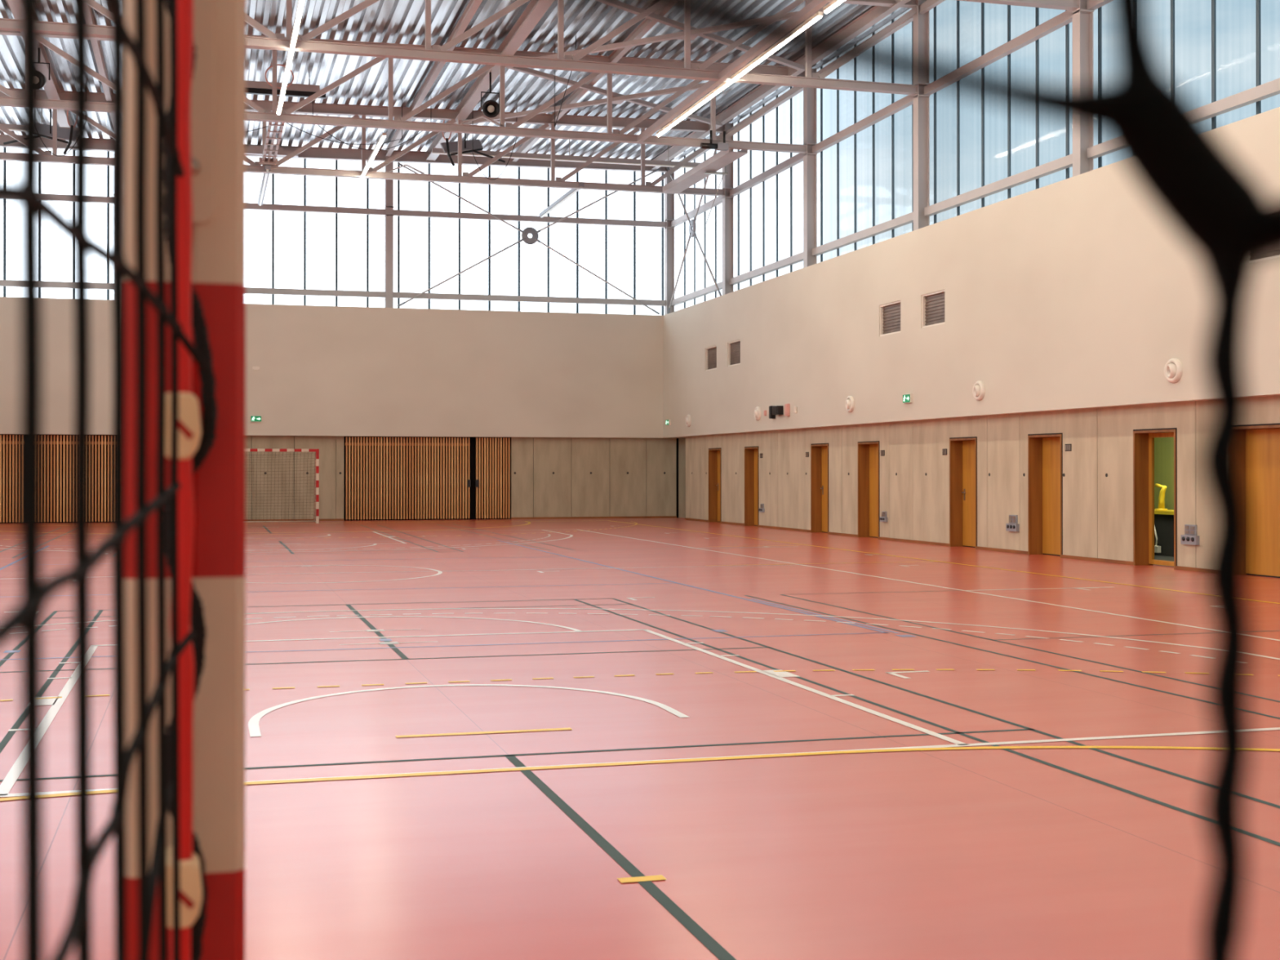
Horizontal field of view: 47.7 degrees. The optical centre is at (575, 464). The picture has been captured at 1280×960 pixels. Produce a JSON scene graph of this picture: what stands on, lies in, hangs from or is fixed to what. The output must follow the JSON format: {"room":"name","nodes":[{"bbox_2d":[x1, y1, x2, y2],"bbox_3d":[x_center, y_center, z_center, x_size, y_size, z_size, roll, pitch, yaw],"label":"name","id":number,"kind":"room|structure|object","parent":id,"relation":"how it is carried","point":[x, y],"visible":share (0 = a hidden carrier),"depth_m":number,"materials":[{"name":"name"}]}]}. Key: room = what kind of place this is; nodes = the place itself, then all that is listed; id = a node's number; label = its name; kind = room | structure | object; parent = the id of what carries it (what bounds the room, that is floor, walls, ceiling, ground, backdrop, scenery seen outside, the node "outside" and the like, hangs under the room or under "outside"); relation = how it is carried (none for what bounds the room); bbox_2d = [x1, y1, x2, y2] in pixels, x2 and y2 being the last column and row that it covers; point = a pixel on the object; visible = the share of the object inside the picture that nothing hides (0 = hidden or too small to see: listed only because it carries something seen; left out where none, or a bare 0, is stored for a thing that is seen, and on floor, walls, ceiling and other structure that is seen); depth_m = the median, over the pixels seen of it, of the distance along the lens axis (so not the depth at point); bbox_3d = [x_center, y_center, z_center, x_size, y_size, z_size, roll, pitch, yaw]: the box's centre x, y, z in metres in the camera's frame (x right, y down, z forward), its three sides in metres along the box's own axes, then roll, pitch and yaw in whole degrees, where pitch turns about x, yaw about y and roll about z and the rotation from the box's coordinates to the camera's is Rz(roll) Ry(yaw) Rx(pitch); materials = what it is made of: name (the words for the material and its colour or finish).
{"room":"sports hall","nodes":[
{"label":"sports hall","id":0,"kind":"room"},
{"bbox_2d":[0,297,685,523],"bbox_3d":[-8.929,-1.497,42.888,27.800,6.290,2.060,0,0,-14],"label":"wall","id":1,"kind":"structure","parent":0,"point":[577,397],"depth_m":43.06,"materials":[{"name":"white paint"}]},
{"bbox_2d":[0,434,20,522],"bbox_3d":[-15.957,0.383,40.355,1.070,2.470,0.251,0,0,-14],"label":"door","id":2,"kind":"structure","parent":1,"relation":"in","point":[10,444],"depth_m":40.33,"materials":[{"name":"brown wood"}]},
{"bbox_2d":[41,434,112,522],"bbox_3d":[-13.465,0.386,40.965,3.740,2.470,0.310,0,0,-14],"label":"door","id":3,"kind":"structure","parent":1,"relation":"in","point":[57,450],"depth_m":40.72,"materials":[{"name":"brown wood"}]},
{"bbox_2d":[252,366,259,369],"bbox_3d":[-9.229,-2.786,41.729,0.200,0.100,0.045,0,0,-14],"label":"plate","id":4,"kind":"object","parent":1,"relation":"attached to","point":[253,367],"visible":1,"depth_m":41.72,"materials":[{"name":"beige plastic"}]},
{"bbox_2d":[250,415,262,422],"bbox_3d":[-9.227,-1.326,41.716,0.320,0.180,0.060,0,0,-14],"label":"exit sign","id":5,"kind":"object","parent":1,"relation":"attached to","point":[253,418],"visible":1,"depth_m":41.70,"materials":[{"name":"green plastic"}]},
{"bbox_2d":[0,147,666,315],"bbox_3d":[-9.701,-7.201,43.401,26.226,5.162,0.254,0,0,-14],"label":"window","id":6,"kind":"structure","parent":1,"relation":"in","point":[61,197],"depth_m":44.83,"materials":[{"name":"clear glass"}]},
{"bbox_2d":[384,151,394,307],"bbox_3d":[-5.723,-7.015,44.334,0.260,5.259,0.260,0,0,-14],"label":"steel column","id":7,"kind":"structure","parent":1,"relation":"on","point":[389,206],"depth_m":44.21,"materials":[{"name":"grey metal"}]},
{"bbox_2d":[344,435,471,519],"bbox_3d":[-5.000,0.395,43.141,3.740,2.470,0.310,0,0,-14],"label":"door","id":8,"kind":"structure","parent":1,"relation":"in","point":[386,477],"depth_m":43.09,"materials":[{"name":"brown wood"}]},
{"bbox_2d":[245,515,676,520],"bbox_3d":[-4.218,1.623,43.283,15.230,0.055,0.015,0,0,-14],"label":"baseboard","id":9,"kind":"structure","parent":1,"relation":"attached to","point":[636,517],"depth_m":44.16,"materials":[{"name":"brown wood"}]},
{"bbox_2d":[475,436,510,518],"bbox_3d":[-2.521,0.397,43.779,1.080,2.470,0.310,0,0,-14],"label":"door","id":10,"kind":"structure","parent":1,"relation":"in","point":[492,455],"depth_m":43.75,"materials":[{"name":"brown wood"}]},
{"bbox_2d":[0,0,911,161],"bbox_3d":[-3.866,-9.880,21.539,27.360,0.806,46.000,0,0,-14],"label":"ceiling","id":11,"kind":"structure","parent":0,"point":[388,21],"depth_m":35.16,"materials":[{"name":"grey metal"}]},
{"bbox_2d":[0,108,70,131],"bbox_3d":[-17.117,-9.188,37.417,8.200,0.772,0.140,0,0,-14],"label":"rail","id":12,"kind":"object","parent":11,"relation":"hanging from","point":[15,127],"visible":0.13,"depth_m":37.99,"materials":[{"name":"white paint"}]},
{"bbox_2d":[7,0,73,146],"bbox_3d":[-11.782,-9.412,31.041,0.280,0.260,22.550,0,0,-14],"label":"roof beam","id":13,"kind":"structure","parent":11,"relation":"attached to","point":[51,88],"depth_m":35.35,"materials":[{"name":"grey metal"}]},
{"bbox_2d":[3,108,73,154],"bbox_3d":[-13.853,-8.736,37.558,1.868,1.416,0.446,0,0,-3],"label":"backboard","id":14,"kind":"object","parent":13,"relation":"hanging from","point":[66,134],"visible":0.5,"depth_m":37.51,"materials":[{"name":"black metal"}]},
{"bbox_2d":[41,62,50,87],"bbox_3d":[-11.924,-8.776,32.032,0.496,1.028,0.632,0,0,-14],"label":"spotlight","id":15,"kind":"object","parent":13,"relation":"hanging from","point":[43,77],"visible":0.16,"depth_m":31.95,"materials":[{"name":"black metal"}]},
{"bbox_2d":[41,140,73,156],"bbox_3d":[-12.820,-8.623,35.959,1.216,1.902,0.019,0,0,-14],"label":"hanging cable","id":16,"kind":"object","parent":11,"relation":"hanging from","point":[42,140],"visible":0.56,"depth_m":35.92,"materials":[{"name":"black plastic"}]},
{"bbox_2d":[88,5,111,119],"bbox_3d":[-10.503,-9.460,31.370,0.140,0.200,22.550,0,0,-14],"label":"roof beam","id":17,"kind":"structure","parent":11,"relation":"attached to","point":[95,44],"depth_m":33.65,"materials":[{"name":"grey metal"}]},
{"bbox_2d":[264,64,293,88],"bbox_3d":[-7.142,-9.365,34.841,0.696,0.596,0.031,0,0,-14],"label":"hoop","id":18,"kind":"object","parent":11,"relation":"hanging from","point":[268,68],"visible":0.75,"depth_m":34.82,"materials":[{"name":"grey metal"}]},
{"bbox_2d":[245,78,325,98],"bbox_3d":[-7.508,-9.391,35.784,2.600,0.460,0.130,0,0,-14],"label":"housing","id":19,"kind":"object","parent":11,"relation":"hanging from","point":[255,87],"visible":0.52,"depth_m":35.81,"materials":[{"name":"black metal"}]},
{"bbox_2d":[281,96,402,144],"bbox_3d":[-6.064,-9.018,37.594,3.116,1.335,0.019,0,0,-14],"label":"cable","id":20,"kind":"object","parent":11,"relation":"hanging from","point":[402,96],"visible":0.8,"depth_m":37.67,"materials":[{"name":"black plastic"}]},
{"bbox_2d":[0,88,724,195],"bbox_3d":[-8.245,-8.758,38.168,25.964,2.084,0.180,0,0,-14],"label":"roof truss","id":21,"kind":"object","parent":11,"relation":"attached to","point":[355,110],"depth_m":39.26,"materials":[{"name":"grey metal"}]},
{"bbox_2d":[257,164,270,205],"bbox_3d":[-8.733,-7.819,40.465,0.140,0.206,5.300,0,0,-14],"label":"light strip","id":22,"kind":"object","parent":21,"relation":"hanging from","point":[267,167],"visible":1,"depth_m":40.14,"materials":[{"name":"white plastic"}]},
{"bbox_2d":[258,111,284,165],"bbox_3d":[-7.432,-7.977,35.483,0.480,0.170,5.200,0,0,-14],"label":"cable tray","id":23,"kind":"object","parent":21,"relation":"on","point":[262,161],"visible":0.82,"depth_m":36.04,"materials":[{"name":"white paint"}]},
{"bbox_2d":[359,132,386,179],"bbox_3d":[-5.155,-7.814,36.584,0.090,0.206,5.200,0,0,-14],"label":"light strip","id":24,"kind":"object","parent":21,"relation":"hanging from","point":[383,136],"visible":1,"depth_m":36.08,"materials":[{"name":"beige plastic"}]},
{"bbox_2d":[540,189,579,217],"bbox_3d":[-0.450,-7.725,42.661,0.072,0.036,4.910,0,0,-14],"label":"diffuser","id":25,"kind":"object","parent":21,"relation":"attached to","point":[571,192],"depth_m":42.71,"materials":[{"name":"white"}]},
{"bbox_2d":[538,182,584,217],"bbox_3d":[-0.450,-7.810,42.662,0.140,0.206,4.970,0,0,-14],"label":"light strip","id":26,"kind":"object","parent":21,"relation":"hanging from","point":[572,191],"visible":1,"depth_m":42.55,"materials":[{"name":"grey plastic"}]},
{"bbox_2d":[312,101,431,150],"bbox_3d":[-5.338,-8.980,37.987,3.116,1.433,0.019,0,0,-14],"label":"cable","id":27,"kind":"object","parent":11,"relation":"hanging from","point":[313,101],"visible":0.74,"depth_m":37.96,"materials":[{"name":"black plastic"}]},
{"bbox_2d":[0,30,806,153],"bbox_3d":[-6.801,-8.781,32.551,25.964,2.084,0.180,0,0,-14],"label":"roof truss","id":28,"kind":"object","parent":11,"relation":"attached to","point":[264,114],"depth_m":33.73,"materials":[{"name":"grey metal"}]},
{"bbox_2d":[662,148,747,223],"bbox_3d":[3.482,-7.138,38.027,0.790,1.406,5.300,0,0,-14],"label":"beam","id":29,"kind":"structure","parent":28,"relation":"attached to","point":[721,159],"depth_m":37.70,"materials":[{"name":"grey metal"}]},
{"bbox_2d":[700,130,728,151],"bbox_3d":[3.362,-7.864,35.005,0.670,0.460,0.160,0,0,-14],"label":"motor","id":30,"kind":"object","parent":28,"relation":"attached to","point":[723,146],"visible":1,"depth_m":34.96,"materials":[{"name":"black metal"}]},
{"bbox_2d":[385,0,482,156],"bbox_3d":[-2.949,-9.569,33.312,0.140,0.200,22.550,0,0,-14],"label":"roof beam","id":31,"kind":"structure","parent":11,"relation":"attached to","point":[473,6],"depth_m":35.04,"materials":[{"name":"grey metal"}]},
{"bbox_2d":[440,120,505,166],"bbox_3d":[-2.903,-8.954,40.373,1.868,1.416,0.446,0,0,-26],"label":"backboard","id":32,"kind":"object","parent":11,"relation":"hanging from","point":[473,145],"visible":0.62,"depth_m":40.21,"materials":[{"name":"grey plastic"}]},
{"bbox_2d":[426,0,554,160],"bbox_3d":[-1.670,-9.558,33.641,0.280,0.260,22.550,0,0,-14],"label":"roof beam","id":33,"kind":"structure","parent":11,"relation":"attached to","point":[535,10],"depth_m":33.57,"materials":[{"name":"grey metal"}]},
{"bbox_2d":[480,71,499,117],"bbox_3d":[-2.025,-8.842,34.577,0.496,1.181,0.632,0,0,-14],"label":"spotlight","id":34,"kind":"object","parent":33,"relation":"hanging from","point":[491,108],"visible":0.99,"depth_m":34.37,"materials":[{"name":"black metal"}]},
{"bbox_2d":[472,102,516,180],"bbox_3d":[-2.166,-8.675,38.698,1.216,2.106,0.019,0,0,-14],"label":"hanging cable","id":35,"kind":"object","parent":11,"relation":"hanging from","point":[516,103],"visible":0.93,"depth_m":38.75,"materials":[{"name":"black plastic"}]},
{"bbox_2d":[554,39,576,127],"bbox_3d":[-0.238,-8.771,33.205,0.584,1.961,0.019,0,0,31],"label":"hanging cable","id":36,"kind":"object","parent":11,"relation":"hanging from","point":[575,39],"visible":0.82,"depth_m":33.33,"materials":[{"name":"black plastic"}]},
{"bbox_2d":[431,133,701,168],"bbox_3d":[-0.071,-9.170,41.799,8.200,0.772,0.140,0,0,-14],"label":"rail","id":37,"kind":"object","parent":11,"relation":"hanging from","point":[434,150],"visible":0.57,"depth_m":41.79,"materials":[{"name":"grey metal"}]},
{"bbox_2d":[511,17,657,161],"bbox_3d":[0.877,-9.625,34.296,0.140,0.200,22.550,0,0,-14],"label":"roof beam","id":38,"kind":"structure","parent":11,"relation":"attached to","point":[646,24],"depth_m":35.71,"materials":[{"name":"grey metal"}]},
{"bbox_2d":[650,0,910,169],"bbox_3d":[5.303,-9.649,35.434,0.160,0.280,22.550,0,0,-14],"label":"roof beam","id":39,"kind":"structure","parent":11,"relation":"attached to","point":[874,15],"depth_m":37.06,"materials":[{"name":"grey metal"}]},
{"bbox_2d":[396,162,659,314],"bbox_3d":[-1.382,-7.167,45.282,8.429,4.703,0.084,0,0,-14],"label":"brace","id":40,"kind":"object","parent":39,"relation":"attached to","point":[526,231],"visible":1,"depth_m":45.24,"materials":[{"name":"grey metal"}]},
{"bbox_2d":[462,66,724,126],"bbox_3d":[1.063,-9.403,37.569,7.175,0.260,5.685,0,0,-14],"label":"brace","id":41,"kind":"structure","parent":39,"relation":"attached to","point":[617,98],"depth_m":37.01,"materials":[{"name":"white paint"}]},
{"bbox_2d":[504,5,824,71],"bbox_3d":[2.498,-9.426,31.986,7.175,0.260,5.616,0,0,-14],"label":"roof truss","id":42,"kind":"structure","parent":39,"relation":"attached to","point":[695,33],"depth_m":32.02,"materials":[{"name":"grey metal"}]},
{"bbox_2d":[0,517,1279,959],"bbox_3d":[-2.999,1.619,21.612,29.100,0.124,46.200,0,0,-14],"label":"floor","id":43,"kind":"structure","parent":0,"point":[655,738],"depth_m":7.69,"materials":[{"name":"red plastic"}]},
{"bbox_2d":[245,448,319,523],"bbox_3d":[-8.841,0.599,40.527,3.162,2.080,1.101,0,0,-14],"label":"goal","id":44,"kind":"object","parent":43,"relation":"on","point":[316,460],"visible":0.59,"depth_m":40.59,"materials":[{"name":"red metal"}]},
{"bbox_2d":[0,0,1279,959],"bbox_3d":[1.342,0.436,0.902,3.167,2.080,1.101,0,0,-14],"label":"goal","id":45,"kind":"object","parent":43,"relation":"on","point":[176,540],"visible":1,"depth_m":0.60,"materials":[{"name":"black fabric"}]},
{"bbox_2d":[1154,509,1173,556],"bbox_3d":[10.292,1.187,25.340,0.580,0.780,3.040,0,0,-14],"label":"desk","id":46,"kind":"object","parent":43,"relation":"on","point":[1163,520],"depth_m":24.87,"materials":[{"name":"grey laminate"}]},
{"bbox_2d":[1154,524,1160,552],"bbox_3d":[10.017,1.182,25.002,0.080,0.666,0.243,0,0,-14],"label":"phone cord","id":47,"kind":"object","parent":46,"relation":"hanging from","point":[1157,548],"visible":0.64,"depth_m":24.93,"materials":[{"name":"beige plastic"}]},
{"bbox_2d":[1155,483,1167,511],"bbox_3d":[10.182,0.561,25.139,0.245,0.470,0.198,0,0,44],"label":"desk lamp","id":48,"kind":"object","parent":46,"relation":"on","point":[1162,494],"visible":1,"depth_m":25.08,"materials":[{"name":"metal"}]},
{"bbox_2d":[662,106,1279,568],"bbox_3d":[8.482,-1.571,24.679,1.140,6.290,46.000,0,0,-14],"label":"wall","id":49,"kind":"structure","parent":0,"point":[1070,300],"depth_m":26.21,"materials":[{"name":"white paint"}]},
{"bbox_2d":[665,419,670,425],"bbox_3d":[2.830,-1.296,44.258,0.060,0.180,0.320,0,0,-14],"label":"exit sign","id":50,"kind":"object","parent":49,"relation":"attached to","point":[667,421],"visible":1,"depth_m":44.19,"materials":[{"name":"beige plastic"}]},
{"bbox_2d":[664,166,674,315],"bbox_3d":[3.030,-7.074,46.594,0.260,5.395,0.260,0,0,-14],"label":"steel column","id":51,"kind":"structure","parent":49,"relation":"on","point":[668,197],"depth_m":46.57,"materials":[{"name":"grey metal"}]},
{"bbox_2d":[0,134,667,172],"bbox_3d":[-9.606,-9.419,43.345,25.905,0.718,0.200,0,0,-14],"label":"roof beam","id":52,"kind":"structure","parent":51,"relation":"attached to","point":[95,144],"depth_m":44.42,"materials":[{"name":"grey metal"}]},
{"bbox_2d":[245,145,298,157],"bbox_3d":[-9.289,-9.390,43.215,1.950,0.240,0.190,0,0,-14],"label":"bracket","id":53,"kind":"object","parent":52,"relation":"attached to","point":[252,149],"visible":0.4,"depth_m":43.14,"materials":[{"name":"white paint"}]},
{"bbox_2d":[685,414,691,426],"bbox_3d":[3.291,-1.294,42.408,0.136,0.360,0.362,0,0,-7],"label":"air nozzle","id":54,"kind":"object","parent":49,"relation":"attached to","point":[688,420],"visible":1,"depth_m":42.31,"materials":[{"name":"beige plastic"}]},
{"bbox_2d":[705,345,716,371],"bbox_3d":[3.860,-2.991,40.637,0.090,0.660,0.960,0,0,-14],"label":"air vent","id":55,"kind":"object","parent":49,"relation":"in","point":[710,352],"visible":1,"depth_m":40.81,"materials":[{"name":"beige plastic"}]},
{"bbox_2d":[708,448,721,523],"bbox_3d":[4.098,0.585,41.020,0.332,2.112,1.052,0,0,-14],"label":"door","id":56,"kind":"structure","parent":49,"relation":"in","point":[714,454],"depth_m":41.46,"materials":[{"name":"brown wood"}]},
{"bbox_2d":[722,122,733,295],"bbox_3d":[4.365,-7.095,41.403,0.260,5.395,0.260,0,0,-14],"label":"steel column","id":57,"kind":"structure","parent":49,"relation":"on","point":[728,180],"depth_m":41.38,"materials":[{"name":"grey metal"}]},
{"bbox_2d":[728,339,740,366],"bbox_3d":[4.316,-2.998,38.864,0.090,0.660,0.980,0,0,-14],"label":"air vent","id":58,"kind":"object","parent":49,"relation":"in","point":[734,347],"visible":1,"depth_m":39.01,"materials":[{"name":"beige plastic"}]},
{"bbox_2d":[744,446,759,527],"bbox_3d":[4.806,0.574,38.264,0.332,2.112,1.022,0,0,-14],"label":"door","id":59,"kind":"structure","parent":49,"relation":"in","point":[751,453],"depth_m":38.69,"materials":[{"name":"brown wood"}]},
{"bbox_2d":[754,406,760,420],"bbox_3d":[4.655,-1.315,37.100,0.136,0.360,0.362,0,0,-7],"label":"air nozzle","id":60,"kind":"object","parent":49,"relation":"attached to","point":[757,410],"visible":1,"depth_m":37.01,"materials":[{"name":"beige plastic"}]},
{"bbox_2d":[759,503,764,512],"bbox_3d":[4.820,1.120,37.449,0.070,0.218,0.255,0,0,-14],"label":"panel","id":61,"kind":"object","parent":49,"relation":"attached to","point":[762,505],"visible":1,"depth_m":37.38,"materials":[{"name":"grey plastic"}]},
{"bbox_2d":[768,405,775,418],"bbox_3d":[4.905,-1.310,36.045,0.130,0.320,0.140,0,0,-14],"label":"speaker","id":62,"kind":"object","parent":49,"relation":"attached to","point":[771,415],"visible":0.78,"depth_m":35.98},
{"bbox_2d":[772,405,783,415],"bbox_3d":[4.985,-1.341,35.653,0.170,0.220,0.340,0,0,-14],"label":"control box","id":63,"kind":"object","parent":49,"relation":"attached to","point":[776,410],"visible":1,"depth_m":35.50,"materials":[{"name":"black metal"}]},
{"bbox_2d":[784,404,790,416],"bbox_3d":[5.153,-1.333,35.180,0.080,0.300,0.160,0,0,-14],"label":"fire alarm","id":64,"kind":"object","parent":49,"relation":"attached to","point":[787,406],"visible":1,"depth_m":35.11,"materials":[{"name":"red plastic"}]},
{"bbox_2d":[794,406,797,413],"bbox_3d":[5.285,-1.325,34.708,0.060,0.160,0.070,0,0,-14],"label":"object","id":65,"kind":"object","parent":49,"relation":"attached to","point":[795,407],"visible":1,"depth_m":34.68,"materials":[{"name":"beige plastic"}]},
{"bbox_2d":[803,67,817,267],"bbox_3d":[5.809,-7.118,35.785,0.260,5.395,0.260,0,0,-14],"label":"steel column","id":66,"kind":"structure","parent":49,"relation":"on","point":[810,95],"depth_m":35.77,"materials":[{"name":"grey metal"}]},
{"bbox_2d":[667,0,945,173],"bbox_3d":[6.798,-9.502,31.868,0.120,0.160,30.300,0,0,-14],"label":"roof beam","id":67,"kind":"structure","parent":66,"relation":"attached to","point":[928,5],"depth_m":34.48,"materials":[{"name":"grey metal"}]},
{"bbox_2d":[666,133,721,314],"bbox_3d":[3.569,-7.197,43.935,0.070,4.744,4.942,0,0,-14],"label":"brace","id":68,"kind":"object","parent":67,"relation":"attached to","point":[692,226],"visible":0.92,"depth_m":43.98,"materials":[{"name":"grey metal"}]},
{"bbox_2d":[810,443,828,533],"bbox_3d":[5.895,0.556,34.027,0.332,2.112,1.012,0,0,-14],"label":"door","id":69,"kind":"structure","parent":49,"relation":"in","point":[819,451],"depth_m":34.45,"materials":[{"name":"brown wood"}]},
{"bbox_2d":[844,395,854,412],"bbox_3d":[6.017,-1.337,31.802,0.136,0.360,0.362,0,0,-7],"label":"air nozzle","id":70,"kind":"object","parent":49,"relation":"attached to","point":[849,403],"visible":1,"depth_m":31.71,"materials":[{"name":"beige plastic"}]},
{"bbox_2d":[857,440,879,537],"bbox_3d":[6.536,0.546,31.533,0.332,2.112,1.062,0,0,-14],"label":"door","id":71,"kind":"structure","parent":49,"relation":"in","point":[868,463],"depth_m":31.96,"materials":[{"name":"brown wood"}]},
{"bbox_2d":[880,449,884,455],"bbox_3d":[6.551,-0.251,30.837,0.012,0.120,0.180,0,0,-14],"label":"plaque","id":72,"kind":"object","parent":49,"relation":"attached to","point":[882,451],"visible":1,"depth_m":30.82,"materials":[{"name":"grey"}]},
{"bbox_2d":[880,511,887,521],"bbox_3d":[6.548,1.102,30.727,0.070,0.218,0.255,0,0,-14],"label":"panel","id":73,"kind":"object","parent":49,"relation":"attached to","point":[883,518],"visible":1,"depth_m":30.68,"materials":[{"name":"grey plastic"}]},
{"bbox_2d":[880,300,900,336],"bbox_3d":[6.588,-3.034,30.027,0.090,0.660,0.970,0,0,-14],"label":"air vent","id":74,"kind":"object","parent":49,"relation":"in","point":[890,313],"visible":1,"depth_m":30.14,"materials":[{"name":"grey metal"}]},
{"bbox_2d":[902,393,912,403],"bbox_3d":[6.704,-1.338,29.188,0.060,0.180,0.320,0,0,-14],"label":"exit sign","id":75,"kind":"object","parent":49,"relation":"attached to","point":[907,398],"visible":1,"depth_m":29.13,"materials":[{"name":"green plastic"}]},
{"bbox_2d":[912,0,929,230],"bbox_3d":[7.235,-7.141,30.236,0.260,5.395,0.260,0,0,-14],"label":"steel column","id":76,"kind":"structure","parent":49,"relation":"on","point":[921,23],"depth_m":30.22,"materials":[{"name":"grey metal"}]},
{"bbox_2d":[0,0,919,95],"bbox_3d":[-5.375,-8.803,27.001,25.964,2.084,0.180,0,0,-14],"label":"roof truss","id":77,"kind":"object","parent":76,"relation":"attached to","point":[277,41],"visible":0.82,"depth_m":28.18,"materials":[{"name":"grey metal"}]},
{"bbox_2d":[276,0,305,115],"bbox_3d":[-5.215,-7.815,26.656,0.090,0.206,10.600,0,0,-14],"label":"light strip","id":78,"kind":"object","parent":77,"relation":"attached to","point":[301,2],"visible":1,"depth_m":27.13,"materials":[{"name":"beige plastic"}]},
{"bbox_2d":[636,0,831,142],"bbox_3d":[2.930,-7.808,29.111,0.120,0.140,11.300,0,0,-14],"label":"roof beam","id":79,"kind":"structure","parent":77,"relation":"attached to","point":[813,6],"depth_m":29.07,"materials":[{"name":"grey metal"}]},
{"bbox_2d":[656,11,822,137],"bbox_3d":[3.091,-7.824,29.488,0.090,0.206,9.250,0,0,-14],"label":"light strip","id":80,"kind":"object","parent":77,"relation":"hanging from","point":[819,15],"visible":0.75,"depth_m":29.50,"materials":[{"name":"beige plastic"}]},
{"bbox_2d":[921,289,944,328],"bbox_3d":[7.043,-3.042,28.254,0.090,0.660,0.950,0,0,-14],"label":"air vent","id":81,"kind":"object","parent":49,"relation":"in","point":[932,304],"visible":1,"depth_m":28.38,"materials":[{"name":"beige plastic"}]},
{"bbox_2d":[942,448,946,454],"bbox_3d":[7.216,-0.252,28.251,0.012,0.120,0.180,0,0,-14],"label":"plaque","id":82,"kind":"object","parent":49,"relation":"attached to","point":[944,451],"visible":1,"depth_m":28.25,"materials":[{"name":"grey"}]},
{"bbox_2d":[684,517,1205,572],"bbox_3d":[8.591,1.539,22.887,0.015,0.055,42.500,0,0,-14],"label":"baseboard","id":83,"kind":"structure","parent":49,"relation":"attached to","point":[1095,559],"depth_m":26.83,"materials":[{"name":"brown wood"}]},
{"bbox_2d":[949,436,977,549],"bbox_3d":[7.546,0.530,27.606,0.332,2.112,1.032,0,0,-14],"label":"door","id":84,"kind":"structure","parent":49,"relation":"in","point":[962,451],"depth_m":28.02,"materials":[{"name":"brown wood"}]},
{"bbox_2d":[670,0,1279,308],"bbox_3d":[8.817,-7.281,24.634,0.254,5.169,45.676,0,0,-14],"label":"window","id":85,"kind":"structure","parent":49,"relation":"in","point":[1272,88],"depth_m":29.39,"materials":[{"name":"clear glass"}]},
{"bbox_2d":[972,381,985,400],"bbox_3d":[7.379,-1.359,26.505,0.136,0.360,0.362,0,0,-7],"label":"air nozzle","id":86,"kind":"object","parent":49,"relation":"attached to","point":[979,388],"visible":1,"depth_m":26.42,"materials":[{"name":"beige plastic"}]},
{"bbox_2d":[1005,515,1019,531],"bbox_3d":[7.808,1.044,25.827,0.070,0.290,0.340,0,0,-14],"label":"panel","id":87,"kind":"object","parent":49,"relation":"attached to","point":[1011,526],"visible":1,"depth_m":25.78,"materials":[{"name":"grey plastic"}]},
{"bbox_2d":[1027,432,1062,557],"bbox_3d":[8.236,0.519,24.923,0.332,2.112,1.052,0,0,-14],"label":"door","id":88,"kind":"structure","parent":49,"relation":"in","point":[1045,451],"depth_m":25.30,"materials":[{"name":"brown wood"}]},
{"bbox_2d":[1065,444,1071,451],"bbox_3d":[8.254,-0.288,24.213,0.012,0.120,0.180,0,0,-14],"label":"plaque","id":89,"kind":"object","parent":49,"relation":"attached to","point":[1068,446],"visible":1,"depth_m":24.19,"materials":[{"name":"grey"}]},
{"bbox_2d":[1071,0,1093,177],"bbox_3d":[8.664,-7.164,24.677,0.260,5.395,0.260,0,0,-14],"label":"steel column","id":90,"kind":"structure","parent":49,"relation":"on","point":[1082,18],"depth_m":24.66,"materials":[{"name":"grey metal"}]},
{"bbox_2d":[958,0,1079,10],"bbox_3d":[-3.946,-8.826,21.442,25.964,2.084,0.180,0,0,-14],"label":"roof truss","id":91,"kind":"object","parent":90,"relation":"attached to","point":[1068,5],"visible":1,"depth_m":24.44,"materials":[{"name":"grey metal"}]},
{"bbox_2d":[822,0,844,13],"bbox_3d":[5.780,-7.866,19.029,0.090,0.206,11.950,0,0,-14],"label":"light strip","id":92,"kind":"object","parent":91,"relation":"hanging from","point":[833,3],"visible":1,"depth_m":24.49,"materials":[{"name":"beige plastic"}]},
{"bbox_2d":[1133,427,1177,569],"bbox_3d":[8.974,0.507,22.052,0.332,2.112,1.042,0,0,-14],"label":"door","id":93,"kind":"structure","parent":49,"relation":"in","point":[1143,439],"depth_m":22.49,"materials":[{"name":"brown wood"}]},
{"bbox_2d":[1164,358,1182,382],"bbox_3d":[8.746,-1.381,21.188,0.136,0.360,0.362,0,0,-7],"label":"air nozzle","id":94,"kind":"object","parent":49,"relation":"attached to","point":[1173,369],"visible":1,"depth_m":21.11,"materials":[{"name":"beige plastic"}]},
{"bbox_2d":[1180,524,1199,545],"bbox_3d":[9.002,1.024,21.178,0.070,0.290,0.340,0,0,-14],"label":"panel","id":95,"kind":"object","parent":49,"relation":"attached to","point":[1185,539],"visible":1,"depth_m":21.14,"materials":[{"name":"grey plastic"}]},
{"bbox_2d":[1241,422,1279,577],"bbox_3d":[9.533,0.498,19.877,0.332,2.112,1.232,0,0,-14],"label":"door","id":96,"kind":"structure","parent":49,"relation":"in","point":[1260,451],"depth_m":20.11,"materials":[{"name":"brown wood"}]},
{"bbox_2d":[1258,254,1279,261],"bbox_3d":[9.331,-3.078,19.354,0.090,0.660,0.950,0,0,-14],"label":"air vent","id":97,"kind":"object","parent":49,"relation":"in","point":[1277,255],"visible":0.03,"depth_m":19.29,"materials":[{"name":"beige plastic"}]},
{"bbox_2d":[1154,436,1173,510],"bbox_3d":[11.269,0.172,24.356,0.100,2.800,9.600,0,0,-14],"label":"wall","id":98,"kind":"structure","parent":0,"point":[1163,446],"depth_m":26.27,"materials":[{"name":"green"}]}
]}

